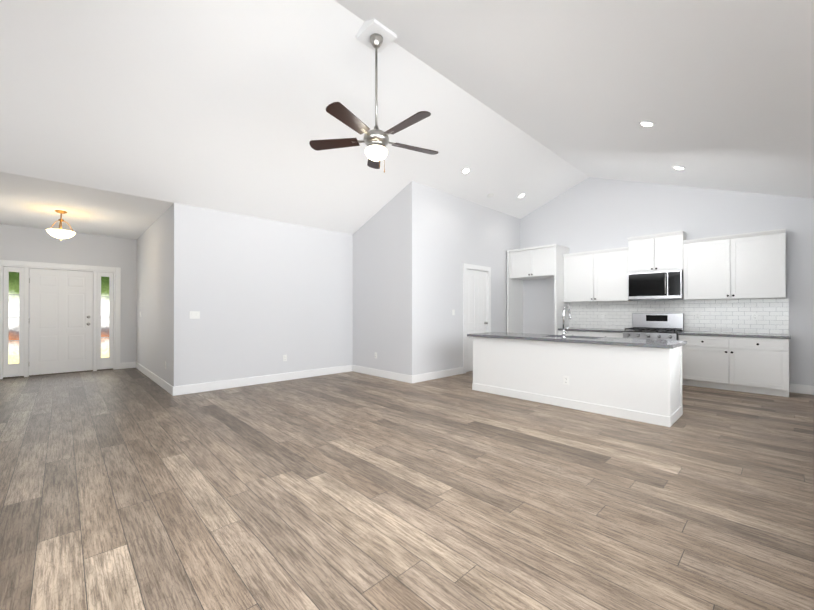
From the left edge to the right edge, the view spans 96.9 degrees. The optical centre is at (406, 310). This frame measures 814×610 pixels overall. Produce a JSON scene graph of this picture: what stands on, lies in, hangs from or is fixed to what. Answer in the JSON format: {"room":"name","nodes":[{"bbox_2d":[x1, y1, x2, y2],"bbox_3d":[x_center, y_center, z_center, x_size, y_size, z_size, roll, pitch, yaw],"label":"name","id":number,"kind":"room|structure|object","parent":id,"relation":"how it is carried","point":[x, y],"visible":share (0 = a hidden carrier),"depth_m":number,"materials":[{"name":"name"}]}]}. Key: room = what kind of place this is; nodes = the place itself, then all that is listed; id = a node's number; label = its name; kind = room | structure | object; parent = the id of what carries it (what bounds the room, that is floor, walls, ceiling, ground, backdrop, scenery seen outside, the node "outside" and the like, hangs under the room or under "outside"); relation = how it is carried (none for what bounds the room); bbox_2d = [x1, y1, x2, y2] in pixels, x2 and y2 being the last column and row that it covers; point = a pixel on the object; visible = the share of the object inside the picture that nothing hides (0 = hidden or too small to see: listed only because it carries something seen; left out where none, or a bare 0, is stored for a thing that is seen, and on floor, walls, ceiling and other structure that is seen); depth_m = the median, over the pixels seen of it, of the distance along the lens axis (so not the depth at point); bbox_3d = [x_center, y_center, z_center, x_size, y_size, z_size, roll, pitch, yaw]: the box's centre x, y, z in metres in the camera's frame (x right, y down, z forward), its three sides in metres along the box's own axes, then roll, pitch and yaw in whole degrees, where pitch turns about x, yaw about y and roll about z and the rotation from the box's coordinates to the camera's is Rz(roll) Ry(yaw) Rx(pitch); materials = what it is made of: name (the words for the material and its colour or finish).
{"room":"kitchen","nodes":[
{"label":"kitchen","id":0,"kind":"room"},
{"bbox_2d":[0,224,136,362],"bbox_3d":[-7.103,-0.199,7.545,2.600,3.010,0.150,0,0,-44],"label":"wall","id":1,"kind":"structure","parent":0,"point":[22,243],"depth_m":7.75,"materials":[{"name":"white paint"}]},
{"bbox_2d":[3,267,24,376],"bbox_3d":[-7.637,0.219,7.002,0.276,2.120,0.045,0,0,-44],"label":"sidelight","id":2,"kind":"object","parent":1,"relation":"attached to","point":[13,321],"depth_m":7.00,"materials":[{"name":"clear glass"}]},
{"bbox_2d":[0,260,120,378],"bbox_3d":[-7.154,0.171,7.482,1.880,2.270,0.170,0,0,-44],"label":"door frame","id":3,"kind":"structure","parent":1,"relation":"attached to","point":[116,271],"depth_m":7.55,"materials":[{"name":"white paint"}]},
{"bbox_2d":[29,268,92,374],"bbox_3d":[-7.145,0.221,7.472,0.950,2.120,0.045,0,0,-44],"label":"entry door","id":4,"kind":"structure","parent":1,"relation":"in","point":[60,329],"depth_m":7.43,"materials":[{"name":"white paint"}]},
{"bbox_2d":[97,272,112,369],"bbox_3d":[-6.654,0.222,7.942,0.276,2.120,0.045,0,0,-44],"label":"sidelight","id":5,"kind":"object","parent":1,"relation":"attached to","point":[104,280],"depth_m":7.93,"materials":[{"name":"clear glass"}]},
{"bbox_2d":[120,362,134,368],"bbox_3d":[-6.326,1.238,8.168,0.270,0.140,0.016,0,0,-44],"label":"baseboard","id":6,"kind":"structure","parent":1,"relation":"attached to","point":[125,365],"depth_m":8.16,"materials":[{"name":"white paint"}]},
{"bbox_2d":[136,205,171,384],"bbox_3d":[-4.887,-0.201,7.001,0.150,3.010,3.700,0,0,-44],"label":"wall","id":7,"kind":"structure","parent":0,"point":[154,306],"depth_m":6.58,"materials":[{"name":"white paint"}]},
{"bbox_2d":[135,362,173,395],"bbox_3d":[-4.891,1.234,6.877,0.020,0.140,3.866,0,0,-44],"label":"baseboard","id":8,"kind":"structure","parent":7,"relation":"attached to","point":[166,386],"depth_m":6.42,"materials":[{"name":"white paint"}]},
{"bbox_2d":[172,203,352,386],"bbox_3d":[-2.418,-0.202,6.698,3.300,3.010,0.150,0,0,-44],"label":"wall","id":9,"kind":"structure","parent":0,"point":[263,296],"depth_m":6.34,"materials":[{"name":"white paint"}]},
{"bbox_2d":[189,311,199,318],"bbox_3d":[-3.352,0.069,5.692,0.144,0.116,0.013,0,0,-44],"label":"light switch","id":10,"kind":"object","parent":9,"relation":"attached to","point":[194,314],"visible":1,"depth_m":5.69,"materials":[{"name":"white plastic"}]},
{"bbox_2d":[174,365,351,395],"bbox_3d":[-2.357,1.233,6.637,3.290,0.140,0.024,0,0,-44],"label":"baseboard","id":11,"kind":"structure","parent":9,"relation":"attached to","point":[256,380],"depth_m":6.33,"materials":[{"name":"white paint"}]},
{"bbox_2d":[0,0,588,238],"bbox_3d":[-2.040,-2.394,7.324,9.900,1.502,7.480,0,0,-44],"label":"ceiling","id":12,"kind":"structure","parent":0,"point":[220,105],"depth_m":4.42,"materials":[{"name":"white paint"}]},
{"bbox_2d":[46,210,74,239],"bbox_3d":[-5.741,-1.410,5.981,0.352,0.480,0.352,0,0,-44],"label":"ceiling light","id":13,"kind":"object","parent":12,"relation":"hanging from","point":[60,233],"visible":1,"depth_m":5.93,"materials":[{"name":"white glass"}]},
{"bbox_2d":[461,167,470,174],"bbox_3d":[1.079,-2.547,6.581,0.196,0.074,0.184,0,0,-44],"label":"recessed light","id":14,"kind":"object","parent":12,"relation":"in","point":[464,171],"visible":1,"depth_m":6.58,"materials":[{"name":"white paint"}]},
{"bbox_2d":[353,181,417,374],"bbox_3d":[-0.539,-0.542,7.231,0.150,3.693,1.980,0,0,-44],"label":"wall","id":15,"kind":"structure","parent":0,"point":[385,283],"depth_m":6.92,"materials":[{"name":"white paint"}]},
{"bbox_2d":[353,365,412,382],"bbox_3d":[-0.528,1.234,7.092,0.024,0.140,1.806,0,0,-44],"label":"baseboard","id":16,"kind":"structure","parent":15,"relation":"attached to","point":[365,370],"depth_m":6.98,"materials":[{"name":"white paint"}]},
{"bbox_2d":[0,368,813,609],"bbox_3d":[-0.720,1.330,5.930,9.900,0.060,11.300,0,0,-44],"label":"floor","id":17,"kind":"structure","parent":0,"point":[130,489],"depth_m":2.46,"materials":[{"name":"brown wood"}]},
{"bbox_2d":[472,337,682,426],"bbox_3d":[2.257,0.857,5.209,0.734,0.880,2.668,0,0,-44],"label":"kitchen island","id":18,"kind":"object","parent":17,"relation":"on","point":[636,379],"depth_m":4.63,"materials":[{"name":"painted wood"},{"name":"granite"}]},
{"bbox_2d":[563,376,568,384],"bbox_3d":[2.131,0.936,4.825,0.010,0.116,0.072,0,0,-44],"label":"outlet","id":19,"kind":"object","parent":18,"relation":"attached to","point":[565,378],"depth_m":4.82,"materials":[{"name":"white plastic"}]},
{"bbox_2d":[467,333,686,348],"bbox_3d":[2.198,0.397,5.154,0.740,0.040,2.750,0,0,-44],"label":"island countertop","id":20,"kind":"structure","parent":18,"relation":"on","point":[642,344],"depth_m":4.69,"materials":[{"name":"grey stone"}]},
{"bbox_2d":[563,305,570,336],"bbox_3d":[2.257,0.151,5.058,0.265,0.452,0.097,0,0,-44],"label":"faucet","id":21,"kind":"object","parent":20,"relation":"on","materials":[{"name":"silver metal"}]},
{"bbox_2d":[507,229,790,396],"bbox_3d":[4.240,-0.068,7.174,0.712,2.745,4.645,0,0,-44],"label":"kitchen cabinets","id":22,"kind":"object","parent":17,"relation":"on","point":[733,304],"visible":0.85,"depth_m":6.37,"materials":[{"name":"white wood"}]},
{"bbox_2d":[628,270,682,299],"bbox_3d":[4.729,-0.474,6.852,0.453,0.515,0.854,0,0,-44],"label":"microwave","id":23,"kind":"object","parent":22,"relation":"in","point":[642,284],"depth_m":6.71,"materials":[{"name":"silver metal"}]},
{"bbox_2d":[623,313,683,339],"bbox_3d":[4.598,0.675,6.743,0.733,1.255,0.826,0,0,-44],"label":"range","id":24,"kind":"object","parent":17,"relation":"on","point":[664,326],"visible":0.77,"depth_m":6.78,"materials":[{"name":"silver metal"}]},
{"bbox_2d":[418,183,519,373],"bbox_3d":[1.484,-0.539,7.900,3.700,3.693,0.150,0,0,-44],"label":"wall","id":25,"kind":"structure","parent":0,"point":[455,233],"depth_m":7.23,"materials":[{"name":"white paint"}]},
{"bbox_2d":[413,367,462,382],"bbox_3d":[0.635,1.234,6.966,1.470,0.140,0.016,0,0,-44],"label":"baseboard","id":26,"kind":"structure","parent":25,"relation":"attached to","point":[455,371],"depth_m":6.91,"materials":[{"name":"white paint"}]},
{"bbox_2d":[466,269,486,371],"bbox_3d":[1.494,0.209,7.865,0.800,2.173,0.040,0,0,-44],"label":"pantry door","id":27,"kind":"structure","parent":25,"relation":"in","point":[476,299],"depth_m":7.82,"materials":[{"name":"white paint"}]},
{"bbox_2d":[463,263,490,373],"bbox_3d":[1.480,0.162,7.880,1.010,2.290,0.170,0,0,-44],"label":"door frame","id":28,"kind":"structure","parent":25,"relation":"attached to","point":[477,268],"depth_m":7.63,"materials":[{"name":"white paint"}]},
{"bbox_2d":[334,0,813,198],"bbox_3d":[1.865,-2.345,3.240,9.900,1.629,3.820,0,0,-44],"label":"ceiling","id":29,"kind":"structure","parent":0,"point":[719,94],"depth_m":3.53,"materials":[{"name":"white paint"}]},
{"bbox_2d":[309,19,438,172],"bbox_3d":[-0.281,-2.197,3.748,1.419,1.519,1.360,0,0,-44],"label":"ceiling fan","id":30,"kind":"object","parent":29,"relation":"hanging from","point":[376,36],"visible":1,"depth_m":3.73,"materials":[{"name":"brown wood"}]},
{"bbox_2d":[638,121,655,126],"bbox_3d":[2.921,-2.271,4.393,0.196,0.074,0.184,0,0,-44],"label":"recessed light","id":31,"kind":"object","parent":29,"relation":"in","point":[646,124],"visible":1,"depth_m":4.38,"materials":[{"name":"white paint"}]},
{"bbox_2d":[672,166,685,169],"bbox_3d":[4.323,-2.266,5.734,0.196,0.074,0.184,0,0,-44],"label":"recessed light","id":32,"kind":"object","parent":29,"relation":"in","point":[678,168],"visible":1,"depth_m":5.72,"materials":[{"name":"white paint"}]},
{"bbox_2d":[520,177,813,385],"bbox_3d":[4.766,-0.850,7.255,0.150,4.310,5.620,0,0,-44],"label":"wall","id":33,"kind":"structure","parent":0,"point":[590,214],"depth_m":6.89,"materials":[{"name":"white paint"}]},
{"bbox_2d":[569,298,788,333],"bbox_3d":[4.900,0.094,6.992,0.009,0.580,3.440,0,0,-44],"label":"backsplash","id":34,"kind":"structure","parent":33,"relation":"attached to","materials":[{"name":"tile"}]},
{"bbox_2d":[789,384,813,394],"bbox_3d":[6.318,1.229,5.504,0.016,0.140,0.655,0,0,-44],"label":"baseboard","id":35,"kind":"structure","parent":33,"relation":"attached to","point":[794,388],"depth_m":5.64,"materials":[{"name":"white paint"}]}
]}

